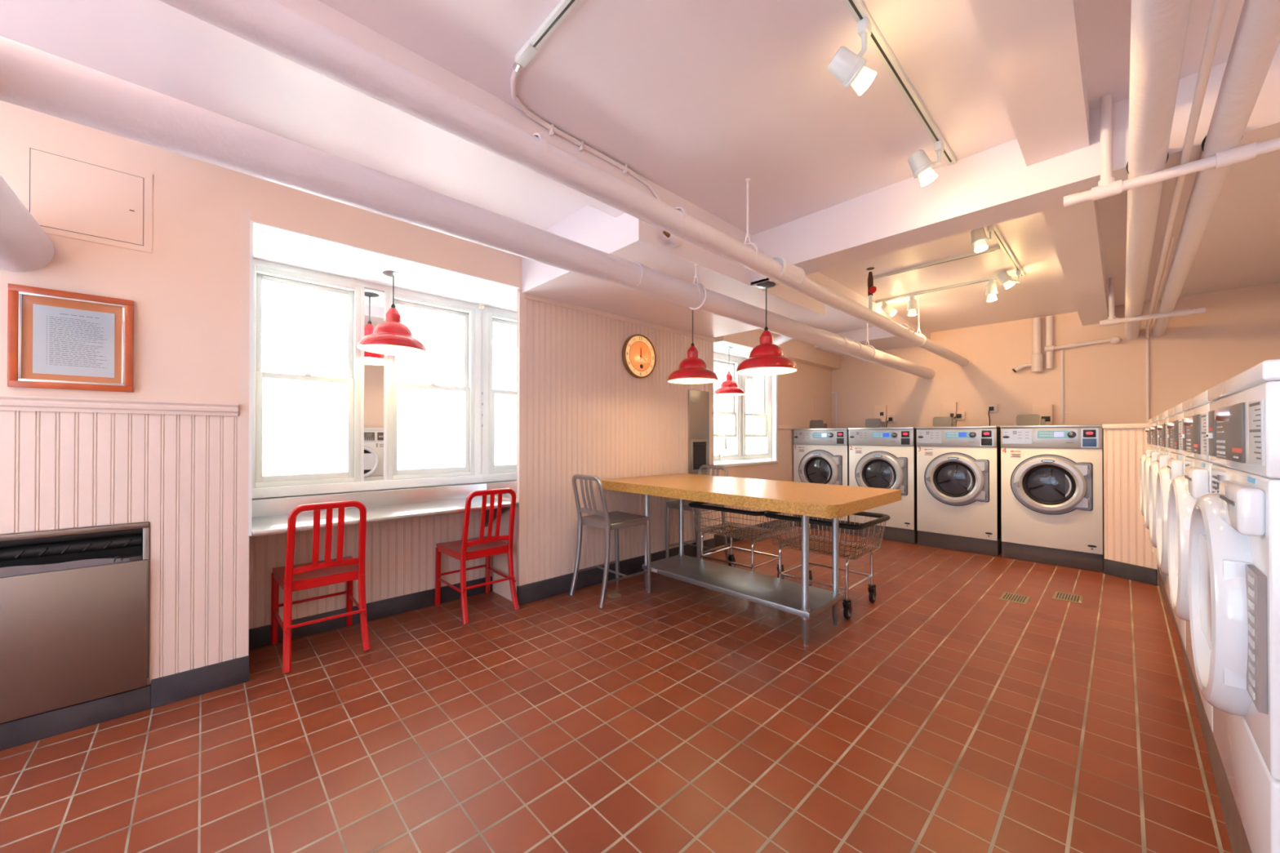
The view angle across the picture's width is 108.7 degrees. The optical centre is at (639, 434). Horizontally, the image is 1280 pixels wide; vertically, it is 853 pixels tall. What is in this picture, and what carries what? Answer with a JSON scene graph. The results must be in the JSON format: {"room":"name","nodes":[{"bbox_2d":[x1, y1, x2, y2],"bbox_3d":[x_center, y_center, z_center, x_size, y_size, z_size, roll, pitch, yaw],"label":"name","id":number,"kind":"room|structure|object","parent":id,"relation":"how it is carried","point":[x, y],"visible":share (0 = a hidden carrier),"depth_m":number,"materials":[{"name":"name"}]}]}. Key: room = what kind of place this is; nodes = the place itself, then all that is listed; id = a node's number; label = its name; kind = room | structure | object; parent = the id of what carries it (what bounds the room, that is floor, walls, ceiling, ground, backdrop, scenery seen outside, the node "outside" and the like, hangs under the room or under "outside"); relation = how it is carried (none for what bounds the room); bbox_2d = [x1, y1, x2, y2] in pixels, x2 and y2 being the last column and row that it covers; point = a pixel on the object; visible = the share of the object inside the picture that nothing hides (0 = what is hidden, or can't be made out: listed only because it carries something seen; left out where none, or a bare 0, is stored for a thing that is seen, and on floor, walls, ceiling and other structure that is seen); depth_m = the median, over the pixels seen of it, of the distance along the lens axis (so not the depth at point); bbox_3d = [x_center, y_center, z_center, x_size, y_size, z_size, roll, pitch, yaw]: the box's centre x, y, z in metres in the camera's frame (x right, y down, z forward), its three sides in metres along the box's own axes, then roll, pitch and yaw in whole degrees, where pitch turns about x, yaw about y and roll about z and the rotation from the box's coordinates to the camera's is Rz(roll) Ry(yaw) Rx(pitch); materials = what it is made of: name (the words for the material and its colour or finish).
{"room":"laundry","nodes":[
{"label":"laundry","id":0,"kind":"room"},
{"bbox_2d":[0,100,831,684],"bbox_3d":[-0.477,-0.071,4.287,9.220,2.670,0.732,0,0,-44],"label":"wall","id":1,"kind":"structure","parent":0,"point":[185,293],"depth_m":3.10,"materials":[{"name":"beige paint"}]},
{"bbox_2d":[0,174,53,271],"bbox_3d":[-1.888,-0.768,1.169,0.224,0.224,1.890,0,0,-44],"label":"pipe","id":2,"kind":"object","parent":1,"relation":"attached to","point":[24,246],"visible":1,"depth_m":1.67,"materials":[{"name":"white metal"}]},
{"bbox_2d":[7,283,133,392],"bbox_3d":[-2.395,-0.394,1.944,0.336,0.410,0.024,0,0,-44],"label":"framed notice","id":3,"kind":"object","parent":1,"relation":"attached to","point":[57,340],"visible":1,"depth_m":1.93,"materials":[{"name":"orange wood"}]},
{"bbox_2d":[0,521,149,723],"bbox_3d":[-2.594,0.770,1.869,0.824,0.738,0.205,0,0,-44],"label":"heater","id":4,"kind":"object","parent":1,"relation":"attached to","point":[74,602],"visible":1,"depth_m":1.94,"materials":[{"name":"silver metal"}]},
{"bbox_2d":[18,137,152,253],"bbox_3d":[-2.374,-1.014,1.981,0.370,0.362,0.006,0,0,-44],"label":"access panel","id":5,"kind":"object","parent":1,"relation":"attached to","point":[68,194],"visible":0.89,"depth_m":1.97,"materials":[{"name":"beige paint"}]},
{"bbox_2d":[0,394,238,416],"bbox_3d":[-2.786,-0.128,1.570,2.127,0.063,0.026,0,0,-44],"label":"trim","id":6,"kind":"structure","parent":1,"relation":"attached to","point":[7,402],"depth_m":2.01,"materials":[{"name":"beige paint"}]},
{"bbox_2d":[0,207,250,681],"bbox_3d":[-2.788,-0.011,1.604,2.172,2.280,0.032,0,0,-44],"label":"panel","id":7,"kind":"object","parent":1,"relation":"attached to","point":[186,475],"visible":0.98,"depth_m":2.14,"materials":[{"name":"beige paint"}]},
{"bbox_2d":[0,576,492,751],"bbox_3d":[-2.382,1.189,2.272,3.690,0.128,0.474,0,0,-44],"label":"baseboard","id":8,"kind":"structure","parent":1,"relation":"attached to","point":[172,688],"depth_m":2.18,"materials":[{"name":"rubber"}]},
{"bbox_2d":[252,257,483,498],"bbox_3d":[-1.890,-0.344,3.339,1.518,1.487,0.120,0,0,-44],"label":"window surround","id":9,"kind":"object","parent":1,"relation":"attached to","point":[302,490],"visible":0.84,"depth_m":3.33,"materials":[{"name":"white paint"}]},
{"bbox_2d":[252,265,360,488],"bbox_3d":[-2.215,-0.355,3.055,0.600,1.375,0.102,0,0,-44],"label":"window","id":10,"kind":"structure","parent":9,"relation":"attached to","point":[353,380],"depth_m":3.04,"materials":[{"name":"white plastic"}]},
{"bbox_2d":[364,288,384,480],"bbox_3d":[-1.909,-0.351,3.295,0.130,1.360,0.006,0,0,-44],"label":"wall mirror","id":11,"kind":"object","parent":9,"relation":"attached to","point":[374,300],"visible":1,"depth_m":3.29,"materials":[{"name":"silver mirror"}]},
{"bbox_2d":[387,292,475,479],"bbox_3d":[-1.636,-0.352,3.607,0.650,1.375,0.102,0,0,-44],"label":"window","id":12,"kind":"structure","parent":9,"relation":"attached to","point":[468,313],"depth_m":3.62,"materials":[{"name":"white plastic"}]},
{"bbox_2d":[248,511,491,629],"bbox_3d":[-1.758,0.848,3.193,1.514,0.620,0.030,0,0,-44],"label":"wall","id":13,"kind":"structure","parent":1,"relation":"attached to","point":[400,558],"depth_m":3.13,"materials":[{"name":"beige paint"}]},
{"bbox_2d":[248,220,519,536],"bbox_3d":[-1.694,-0.283,3.130,1.521,1.612,0.733,0,0,-44],"label":"lining","id":14,"kind":"object","parent":1,"relation":"attached to","point":[269,243],"visible":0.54,"depth_m":2.88,"materials":[{"name":"white paint"}]},
{"bbox_2d":[357,271,426,355],"bbox_3d":[-1.667,-0.828,3.103,0.414,0.524,0.414,0,0,-44],"label":"pendant lamp","id":15,"kind":"object","parent":14,"relation":"hanging from","point":[391,336],"visible":1,"depth_m":3.06,"materials":[{"name":"red metal"}]},
{"bbox_2d":[481,288,517,499],"bbox_3d":[-1.113,-0.298,3.615,0.009,1.567,0.590,0,0,-44],"label":"wall mirror","id":16,"kind":"object","parent":14,"relation":"attached to","point":[500,315],"visible":0.96,"depth_m":3.60,"materials":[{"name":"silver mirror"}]},
{"bbox_2d":[251,483,518,537],"bbox_3d":[-1.645,0.569,3.080,1.500,0.338,0.605,0,0,-44],"label":"countertop","id":17,"kind":"structure","parent":1,"relation":"attached to","point":[269,515],"depth_m":3.04,"materials":[{"name":"silver metal"}]},
{"bbox_2d":[524,293,715,342],"bbox_3d":[-0.023,-1.028,4.208,2.300,0.035,0.020,0,0,-44],"label":"trim","id":18,"kind":"structure","parent":1,"relation":"attached to","point":[526,295],"depth_m":3.98,"materials":[{"name":"beige paint"}]},
{"bbox_2d":[622,333,656,378],"bbox_3d":[-0.005,-0.711,4.194,0.400,0.400,0.054,0,0,-44],"label":"wall clock","id":19,"kind":"object","parent":1,"relation":"attached to","point":[638,353],"visible":1,"depth_m":4.17,"materials":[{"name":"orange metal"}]},
{"bbox_2d":[516,515,792,605],"bbox_3d":[0.606,1.198,4.874,4.254,0.140,0.124,0,0,-44],"label":"baseboard","id":20,"kind":"structure","parent":1,"relation":"attached to","point":[542,589],"depth_m":3.86,"materials":[{"name":"rubber"}]},
{"bbox_2d":[688,389,709,475],"bbox_3d":[0.624,0.105,4.813,0.340,1.125,0.026,0,0,-44],"label":"mirror","id":21,"kind":"object","parent":1,"relation":"attached to","point":[698,401],"visible":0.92,"depth_m":4.80,"materials":[{"name":"silver metal"}]},
{"bbox_2d":[713,351,743,461],"bbox_3d":[0.916,-0.371,6.016,1.380,1.450,0.110,0,0,-44],"label":"window surround","id":22,"kind":"object","parent":1,"relation":"attached to","point":[716,354],"visible":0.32,"depth_m":6.41,"materials":[{"name":"white paint"}]},
{"bbox_2d":[713,355,738,457],"bbox_3d":[1.110,-0.357,6.220,0.660,1.335,0.102,0,0,-44],"label":"window","id":23,"kind":"structure","parent":22,"relation":"attached to","point":[735,399],"depth_m":6.39,"materials":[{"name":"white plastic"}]},
{"bbox_2d":[713,342,777,460],"bbox_3d":[1.131,-0.372,5.809,1.425,1.450,0.546,0,0,-44],"label":"lining","id":24,"kind":"object","parent":1,"relation":"attached to","point":[717,348],"visible":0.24,"depth_m":6.09,"materials":[{"name":"white paint"}]},
{"bbox_2d":[713,346,744,395],"bbox_3d":[1.103,-0.787,5.692,0.381,0.591,0.381,0,0,-44],"label":"pendant lamp","id":25,"kind":"object","parent":24,"relation":"hanging from","point":[729,387],"visible":0.99,"depth_m":5.61,"materials":[{"name":"red metal"}]},
{"bbox_2d":[742,356,771,460],"bbox_3d":[1.594,-0.364,6.285,0.004,1.420,0.455,0,0,-44],"label":"window","id":26,"kind":"structure","parent":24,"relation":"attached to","point":[757,397],"depth_m":6.28,"materials":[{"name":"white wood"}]},
{"bbox_2d":[713,459,778,466],"bbox_3d":[1.129,0.364,5.799,1.435,0.032,0.552,0,0,-44],"label":"window sill","id":27,"kind":"structure","parent":1,"relation":"attached to","point":[734,462],"depth_m":5.74,"materials":[{"name":"white paint"}]},
{"bbox_2d":[777,424,833,429],"bbox_3d":[2.443,-0.094,6.688,1.680,0.055,0.020,0,0,-44],"label":"trim","id":28,"kind":"structure","parent":1,"relation":"attached to","point":[780,427],"depth_m":6.36,"materials":[{"name":"beige paint"}]},
{"bbox_2d":[0,525,1232,852],"bbox_3d":[0.960,1.306,2.770,9.420,0.100,5.100,0,0,-44],"label":"floor","id":29,"kind":"structure","parent":0,"point":[945,714],"depth_m":1.93,"materials":[{"name":"tile"}]},
{"bbox_2d":[271,500,370,674],"bbox_3d":[-1.885,0.818,2.713,0.420,0.880,0.517,0,0,-44],"label":"metal chair","id":30,"kind":"object","parent":29,"relation":"on","point":[291,578],"visible":1,"depth_m":2.59,"materials":[{"name":"red metal"}]},
{"bbox_2d":[434,488,519,625],"bbox_3d":[-1.184,0.821,3.338,0.420,0.880,0.517,0,0,-44],"label":"metal chair","id":31,"kind":"object","parent":29,"relation":"on","point":[482,546],"visible":1,"depth_m":3.23,"materials":[{"name":"red metal"}]},
{"bbox_2d":[568,474,651,608],"bbox_3d":[-0.234,0.784,3.624,0.517,0.954,0.420,0,0,-44],"label":"counter stool","id":32,"kind":"object","parent":29,"relation":"on","point":[615,520],"visible":1,"depth_m":3.57,"materials":[{"name":"silver metal"}]},
{"bbox_2d":[665,464,728,561],"bbox_3d":[0.570,0.789,4.486,0.517,0.954,0.420,0,0,-44],"label":"counter stool","id":33,"kind":"object","parent":29,"relation":"on","point":[673,504],"visible":0.45,"depth_m":4.45,"materials":[{"name":"silver metal"}]},
{"bbox_2d":[688,501,791,578],"bbox_3d":[0.877,0.931,3.983,0.737,0.662,0.629,0,0,45],"label":"cart","id":34,"kind":"object","parent":29,"relation":"on","point":[697,504],"visible":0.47,"depth_m":3.92,"materials":[{"name":"silver metal"}]},
{"bbox_2d":[691,502,791,542],"bbox_3d":[0.877,0.731,3.985,0.700,0.228,0.592,0,0,45],"label":"wire basket","id":35,"kind":"object","parent":34,"relation":"on","point":[712,529],"depth_m":3.88,"materials":[{"name":"silver metal"}]},
{"bbox_2d":[598,473,901,645],"bbox_3d":[0.724,0.822,3.514,1.060,0.876,2.000,0,0,-44],"label":"folding table","id":36,"kind":"object","parent":29,"relation":"on","point":[806,500],"visible":0.93,"depth_m":3.09,"materials":[{"name":"beige laminate"}]},
{"bbox_2d":[641,555,843,618],"bbox_3d":[0.678,1.071,3.372,0.480,0.036,1.420,0,0,-44],"label":"shelf","id":37,"kind":"object","parent":36,"relation":"attached to","point":[784,595],"depth_m":3.21,"materials":[{"name":"silver metal"}]},
{"bbox_2d":[792,420,849,533],"bbox_3d":[2.643,0.538,6.353,0.888,1.476,0.739,0,0,-44],"label":"washing machine","id":38,"kind":"object","parent":29,"relation":"on","point":[820,453],"visible":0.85,"depth_m":6.06,"materials":[{"name":"grey metal"}]},
{"bbox_2d":[764,511,889,619],"bbox_3d":[1.398,0.928,3.458,0.629,0.662,0.737,0,0,-44],"label":"cart","id":39,"kind":"object","parent":29,"relation":"on","point":[847,611],"visible":0.7,"depth_m":3.37,"materials":[{"name":"silver metal"}]},
{"bbox_2d":[766,513,886,559],"bbox_3d":[1.398,0.728,3.459,0.592,0.228,0.700,0,0,-44],"label":"wire basket","id":40,"kind":"object","parent":39,"relation":"on","point":[882,517],"depth_m":3.35,"materials":[{"name":"silver metal"}]},
{"bbox_2d":[848,418,917,543],"bbox_3d":[3.163,0.535,5.806,0.888,1.476,0.739,0,0,-44],"label":"washing machine","id":41,"kind":"object","parent":29,"relation":"on","point":[880,456],"visible":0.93,"depth_m":5.47,"materials":[{"name":"grey metal"}]},
{"bbox_2d":[915,416,1001,556],"bbox_3d":[3.691,0.532,5.252,0.888,1.476,0.739,0,0,-44],"label":"washing machine","id":42,"kind":"object","parent":29,"relation":"on","point":[958,468],"visible":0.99,"depth_m":4.96,"materials":[{"name":"grey metal"}]},
{"bbox_2d":[999,591,1030,604],"bbox_3d":[2.878,1.258,3.525,0.230,0.005,0.160,0,0,-44],"label":"floor drain","id":43,"kind":"object","parent":29,"relation":"on","point":[1009,597],"visible":1,"depth_m":3.52,"materials":[{"name":"gold metal"}]},
{"bbox_2d":[1000,413,1104,572],"bbox_3d":[4.220,0.529,4.696,0.888,1.476,0.739,0,0,-44],"label":"washing machine","id":44,"kind":"object","parent":29,"relation":"on","point":[1052,476],"visible":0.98,"depth_m":4.42,"materials":[{"name":"grey metal"}]},
{"bbox_2d":[1052,591,1083,604],"bbox_3d":[3.303,1.258,3.543,0.230,0.005,0.160,0,0,-44],"label":"floor drain","id":45,"kind":"object","parent":29,"relation":"on","point":[1058,595],"visible":1,"depth_m":3.54,"materials":[{"name":"gold metal"}]},
{"bbox_2d":[1102,423,1159,585],"bbox_3d":[4.494,0.586,4.065,0.520,1.355,0.354,0,0,-16],"label":"wall","id":46,"kind":"structure","parent":29,"relation":"on","point":[1129,554],"depth_m":4.03,"materials":[{"name":"beige paint"}]},
{"bbox_2d":[1139,418,1153,551],"bbox_3d":[3.998,0.357,3.159,0.678,0.941,0.750,0,0,-44],"label":"machine","id":47,"kind":"object","parent":29,"relation":"on","point":[1150,448],"visible":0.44,"depth_m":3.34,"materials":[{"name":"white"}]},
{"bbox_2d":[1143,415,1160,573],"bbox_3d":[3.505,0.355,2.682,0.678,0.941,0.750,0,0,-44],"label":"machine","id":48,"kind":"object","parent":29,"relation":"on","point":[1153,456],"visible":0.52,"depth_m":2.86,"materials":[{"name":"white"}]},
{"bbox_2d":[1148,409,1171,604],"bbox_3d":[3.012,0.352,2.205,0.678,0.941,0.750,0,0,-44],"label":"machine","id":49,"kind":"object","parent":29,"relation":"on","point":[1162,459],"visible":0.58,"depth_m":2.37,"materials":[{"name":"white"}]},
{"bbox_2d":[1155,403,1186,650],"bbox_3d":[2.518,0.349,1.729,0.678,0.941,0.750,0,0,-44],"label":"machine","id":50,"kind":"object","parent":29,"relation":"on","point":[1175,468],"visible":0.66,"depth_m":1.88,"materials":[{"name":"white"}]},
{"bbox_2d":[1167,389,1213,732],"bbox_3d":[2.025,0.347,1.252,0.678,0.941,0.750,0,0,-44],"label":"machine","id":51,"kind":"object","parent":29,"relation":"on","point":[1184,490],"visible":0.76,"depth_m":1.40,"materials":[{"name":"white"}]},
{"bbox_2d":[1159,571,1252,852],"bbox_3d":[2.815,1.036,1.910,4.720,0.430,0.695,0,0,-44],"label":"plinth","id":52,"kind":"object","parent":29,"relation":"on","point":[1239,843],"visible":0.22,"depth_m":1.57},
{"bbox_2d":[1188,359,1279,852],"bbox_3d":[1.531,0.344,0.776,0.678,0.941,0.750,0,0,-44],"label":"machine","id":53,"kind":"object","parent":29,"relation":"on","point":[1234,541],"visible":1,"depth_m":0.87,"materials":[{"name":"white metal"}]},
{"bbox_2d":[0,0,1279,333],"bbox_3d":[0.995,-1.474,2.749,9.420,0.120,5.200,0,0,-44],"label":"ceiling","id":54,"kind":"structure","parent":0,"point":[698,99],"depth_m":1.98,"materials":[{"name":"white paint"}]},
{"bbox_2d":[115,0,930,355],"bbox_3d":[0.223,-1.325,3.560,9.220,0.170,1.220,0,0,-44],"label":"beam","id":55,"kind":"structure","parent":54,"relation":"attached to","point":[316,11],"depth_m":1.77,"materials":[{"name":"white paint"}]},
{"bbox_2d":[515,0,580,66],"bbox_3d":[-0.130,-1.409,1.392,0.040,0.026,0.944,0,0,-44],"label":"track","id":56,"kind":"object","parent":54,"relation":"attached to","point":[527,51],"visible":1,"depth_m":1.60,"materials":[{"name":"white metal"}]},
{"bbox_2d":[510,62,663,231],"bbox_3d":[-0.234,-1.288,2.227,0.198,0.264,1.088,0,0,34],"label":"conduit","id":57,"kind":"object","parent":54,"relation":"attached to","point":[517,68],"visible":0.92,"depth_m":2.15,"materials":[{"name":"white metal"}]},
{"bbox_2d":[522,174,825,337],"bbox_3d":[0.380,-1.229,3.737,2.267,0.360,1.261,0,0,-44],"label":"beam","id":58,"kind":"structure","parent":54,"relation":"attached to","point":[624,236],"depth_m":3.19,"materials":[{"name":"white paint"}]},
{"bbox_2d":[662,230,683,248],"bbox_3d":[0.178,-1.112,2.624,0.152,0.053,0.073,0,0,-44],"label":"sprinkler head","id":59,"kind":"object","parent":58,"relation":"attached to","point":[676,242],"visible":0.94,"depth_m":2.61},
{"bbox_2d":[667,309,718,383],"bbox_3d":[0.415,-0.734,3.615,0.397,0.631,0.397,0,0,-44],"label":"pendant lamp","id":60,"kind":"object","parent":58,"relation":"hanging from","point":[692,369],"visible":0.89,"depth_m":3.53,"materials":[{"name":"red metal"}]},
{"bbox_2d":[750,270,778,288],"bbox_3d":[0.879,-1.122,3.238,0.130,0.140,0.150,0,0,-44],"label":"junction box","id":61,"kind":"object","parent":58,"relation":"attached to","point":[756,278],"visible":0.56,"depth_m":3.21,"materials":[{"name":"white paint"}]},
{"bbox_2d":[736,281,797,375],"bbox_3d":[0.886,-0.746,3.222,0.414,0.612,0.414,0,0,-44],"label":"pendant lamp","id":62,"kind":"object","parent":61,"relation":"hanging from","point":[766,358],"visible":1,"depth_m":3.15,"materials":[{"name":"red metal"}]},
{"bbox_2d":[744,177,757,262],"bbox_3d":[0.599,-1.175,2.550,0.028,0.482,0.128,0,0,-44],"label":"hanger","id":63,"kind":"object","parent":54,"relation":"hanging from","point":[747,236],"visible":0.74,"depth_m":2.54,"materials":[{"name":"white paint"}]},
{"bbox_2d":[159,0,968,366],"bbox_3d":[0.905,-0.986,2.841,9.220,0.155,0.136,0,0,-44],"label":"ceiling pipe","id":64,"kind":"object","parent":63,"relation":"hanging from","point":[268,24],"visible":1,"depth_m":1.44,"materials":[{"name":"white metal"}]},
{"bbox_2d":[713,328,840,369],"bbox_3d":[1.981,-1.210,6.172,3.070,0.370,0.140,0,0,-44],"label":"beam","id":65,"kind":"structure","parent":54,"relation":"attached to","point":[798,351],"depth_m":6.17,"materials":[{"name":"beige paint"}]},
{"bbox_2d":[862,323,875,360],"bbox_3d":[2.364,-1.084,4.775,0.028,0.638,0.162,0,0,-44],"label":"hanger","id":66,"kind":"object","parent":54,"relation":"hanging from","point":[867,340],"visible":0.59,"depth_m":4.76,"materials":[{"name":"white paint"}]},
{"bbox_2d":[0,35,934,378],"bbox_3d":[0.633,-0.853,3.126,9.220,0.153,0.148,0,0,-44],"label":"ceiling pipe","id":67,"kind":"object","parent":66,"relation":"hanging from","point":[31,77],"visible":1,"depth_m":1.47,"materials":[{"name":"white metal"}]},
{"bbox_2d":[749,328,853,353],"bbox_3d":[1.501,-0.928,4.813,0.587,0.179,1.250,0,0,-37],"label":"pipe","id":68,"kind":"object","parent":67,"relation":"attached to","point":[780,340],"visible":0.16,"depth_m":4.59,"materials":[{"name":"white metal"}]},
{"bbox_2d":[866,266,876,310],"bbox_3d":[1.965,-1.208,3.889,0.060,0.400,0.084,0,0,-44],"label":"valve","id":69,"kind":"object","parent":54,"relation":"hanging from","point":[872,289],"visible":0.94,"depth_m":3.88,"materials":[{"name":"brown metal"}]},
{"bbox_2d":[842,0,956,164],"bbox_3d":[0.918,-1.407,1.710,1.924,0.026,0.040,0,0,-44],"label":"track","id":70,"kind":"object","parent":54,"relation":"attached to","point":[857,8],"visible":1,"depth_m":1.79,"materials":[{"name":"white metal"}]},
{"bbox_2d":[827,16,876,95],"bbox_3d":[0.727,-1.290,1.574,0.162,0.223,0.092,0,0,-17],"label":"track spotlight","id":71,"kind":"object","parent":70,"relation":"attached to","point":[848,67],"visible":1,"depth_m":1.55,"materials":[{"name":"white metal"}]},
{"bbox_2d":[907,139,943,186],"bbox_3d":[1.381,-1.302,2.222,0.157,0.190,0.092,0,0,3],"label":"track spotlight","id":72,"kind":"object","parent":70,"relation":"attached to","point":[921,166],"visible":1,"depth_m":2.19,"materials":[{"name":"white metal"}]},
{"bbox_2d":[873,245,999,279],"bbox_3d":[2.394,-1.395,3.773,0.040,0.026,0.894,0,0,-44],"label":"track","id":73,"kind":"object","parent":54,"relation":"attached to","point":[996,248],"visible":0.97,"depth_m":3.74,"materials":[{"name":"white metal"}]},
{"bbox_2d":[875,271,1016,303],"bbox_3d":[2.877,-1.392,4.412,0.040,0.026,1.154,0,0,-44],"label":"track","id":74,"kind":"object","parent":54,"relation":"attached to","point":[1011,273],"visible":0.91,"depth_m":4.39,"materials":[{"name":"white metal"}]},
{"bbox_2d":[880,300,896,315],"bbox_3d":[2.572,-1.306,4.753,0.164,0.154,0.093,0,0,-15],"label":"track spotlight","id":75,"kind":"object","parent":74,"relation":"attached to","point":[887,308],"visible":1,"depth_m":4.72,"materials":[{"name":"white metal"}]},
{"bbox_2d":[906,294,917,315],"bbox_3d":[2.716,-1.283,4.580,0.091,0.201,0.091,0,0,-44],"label":"track spotlight","id":76,"kind":"object","parent":74,"relation":"attached to","point":[912,303],"visible":1,"depth_m":4.55,"materials":[{"name":"white metal"}]},
{"bbox_2d":[985,279,998,302],"bbox_3d":[3.154,-1.291,4.120,0.091,0.191,0.092,0,0,-44],"label":"track spotlight","id":77,"kind":"object","parent":74,"relation":"attached to","point":[991,288],"visible":1,"depth_m":4.09,"materials":[{"name":"white metal"}]},
{"bbox_2d":[991,224,1025,276],"bbox_3d":[2.599,-1.398,3.309,2.124,0.026,0.040,0,0,-44],"label":"track","id":78,"kind":"object","parent":54,"relation":"attached to","point":[997,235],"visible":0.27,"depth_m":3.47,"materials":[{"name":"white metal"}]},
{"bbox_2d":[970,224,994,252],"bbox_3d":[2.285,-1.309,3.071,0.109,0.168,0.119,0,0,-44],"label":"track spotlight","id":79,"kind":"object","parent":78,"relation":"attached to","point":[979,237],"visible":0.88,"depth_m":3.05,"materials":[{"name":"white metal"}]},
{"bbox_2d":[995,269,1021,288],"bbox_3d":[3.168,-1.333,3.950,0.176,0.161,0.101,0,0,35],"label":"track spotlight","id":80,"kind":"object","parent":78,"relation":"attached to","point":[1003,277],"visible":1,"depth_m":3.93,"materials":[{"name":"white metal"}]},
{"bbox_2d":[751,42,1279,275],"bbox_3d":[1.958,-1.272,2.222,0.250,0.290,3.110,0,0,-44],"label":"ceiling beam","id":81,"kind":"structure","parent":54,"relation":"attached to","point":[993,185],"depth_m":2.33,"materials":[{"name":"white paint"}]},
{"bbox_2d":[968,0,1108,325],"bbox_3d":[1.752,-1.334,1.952,9.220,0.170,0.212,0,0,-44],"label":"ceiling beam","id":82,"kind":"structure","parent":54,"relation":"attached to","point":[1033,48],"depth_m":1.74,"materials":[{"name":"white paint"}]},
{"bbox_2d":[1099,277,1205,325],"bbox_3d":[4.395,-1.195,3.961,0.058,0.425,0.609,0,0,-44],"label":"pipe trapeze","id":83,"kind":"object","parent":54,"relation":"hanging from","point":[1112,320],"visible":1,"depth_m":4.04,"materials":[{"name":"white paint"}]},
{"bbox_2d":[1063,94,1279,208],"bbox_3d":[2.077,-1.208,1.814,0.058,0.423,0.594,0,0,-44],"label":"pipe trapeze","id":84,"kind":"object","parent":54,"relation":"hanging from","point":[1107,187],"visible":1,"depth_m":1.87,"materials":[{"name":"white paint"}]},
{"bbox_2d":[831,282,1279,428],"bbox_3d":[4.550,-0.062,5.780,0.120,2.670,4.700,0,0,-44],"label":"wall","id":85,"kind":"structure","parent":0,"point":[1238,330],"depth_m":5.24,"materials":[{"name":"beige paint"}]},
{"bbox_2d":[874,404,887,422],"bbox_3d":[3.524,-0.302,6.724,0.066,0.240,0.155,0,0,-44],"label":"electrical box","id":86,"kind":"object","parent":85,"relation":"attached to","point":[880,411],"visible":0.85,"depth_m":6.69,"materials":[{"name":"beige paint"}]},
{"bbox_2d":[941,401,956,417],"bbox_3d":[4.110,-0.325,6.108,0.066,0.200,0.170,0,0,-44],"label":"electrical box","id":87,"kind":"object","parent":85,"relation":"attached to","point":[948,409],"visible":0.8,"depth_m":6.08,"materials":[{"name":"beige paint"}]},
{"bbox_2d":[1012,317,1043,372],"bbox_3d":[4.646,-1.061,5.507,0.114,0.635,0.283,0,0,-44],"label":"pipe","id":88,"kind":"object","parent":85,"relation":"attached to","point":[1037,357],"visible":1,"depth_m":5.42,"materials":[{"name":"beige metal"}]},
{"bbox_2d":[1032,404,1053,425],"bbox_3d":[4.758,-0.229,5.427,0.066,0.240,0.180,0,0,-44],"label":"electrical box","id":89,"kind":"object","parent":85,"relation":"attached to","point":[1045,411],"visible":0.72,"depth_m":5.38,"materials":[{"name":"beige paint"}]},
{"bbox_2d":[1060,349,1071,422],"bbox_3d":[4.915,-0.555,5.298,0.020,0.850,0.095,0,0,-44],"label":"channel","id":90,"kind":"object","parent":85,"relation":"attached to","point":[1062,412],"visible":1,"depth_m":5.31,"materials":[{"name":"white paint"}]},
{"bbox_2d":[1044,315,1120,368],"bbox_3d":[4.973,-1.075,5.173,0.094,0.610,0.620,0,0,-44],"label":"pipe","id":91,"kind":"object","parent":85,"relation":"attached to","point":[1049,348],"visible":1,"depth_m":5.35,"materials":[{"name":"beige metal"}]},
{"bbox_2d":[1124,0,1191,339],"bbox_3d":[1.941,-1.099,1.753,9.220,0.133,0.116,0,0,-44],"label":"ceiling pipe","id":92,"kind":"object","parent":85,"relation":"attached to","point":[1158,28],"visible":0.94,"depth_m":1.52,"materials":[{"name":"white metal"}]},
{"bbox_2d":[1145,0,1227,422],"bbox_3d":[2.005,-0.625,1.679,9.214,0.960,0.056,0,0,-43],"label":"conduit","id":93,"kind":"object","parent":85,"relation":"attached to","point":[1219,6],"visible":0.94,"depth_m":1.65,"materials":[{"name":"white metal"}]},
{"bbox_2d":[1151,0,1279,337],"bbox_3d":[2.071,-1.095,1.616,9.220,0.123,0.098,0,0,-44],"label":"ceiling pipe","id":94,"kind":"object","parent":85,"relation":"attached to","point":[1256,40],"visible":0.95,"depth_m":1.53,"materials":[{"name":"white metal"}]},
{"label":"outside","id":95,"kind":"structure","parent":0,"visible":0},
{"bbox_3d":[-0.312,1.056,13.377,30.000,0.920,12.180,0,0,-44],"label":"ground","id":96,"kind":"structure","parent":95,"visible":0},
{"bbox_2d":[261,280,731,422],"bbox_3d":[0.574,-3.203,11.746,24.000,8.980,0.800,0,0,-44],"label":"window panes","id":97,"kind":"structure","parent":96,"relation":"on","point":[304,330],"depth_m":6.54,"materials":[{"name":"white"}]},
{"bbox_2d":[262,403,731,475],"bbox_3d":[2.263,0.522,9.950,23.000,1.550,0.300,0,0,-44],"label":"wall","id":98,"kind":"structure","parent":96,"relation":"on","point":[298,439],"depth_m":4.66,"materials":[{"name":"concrete"}]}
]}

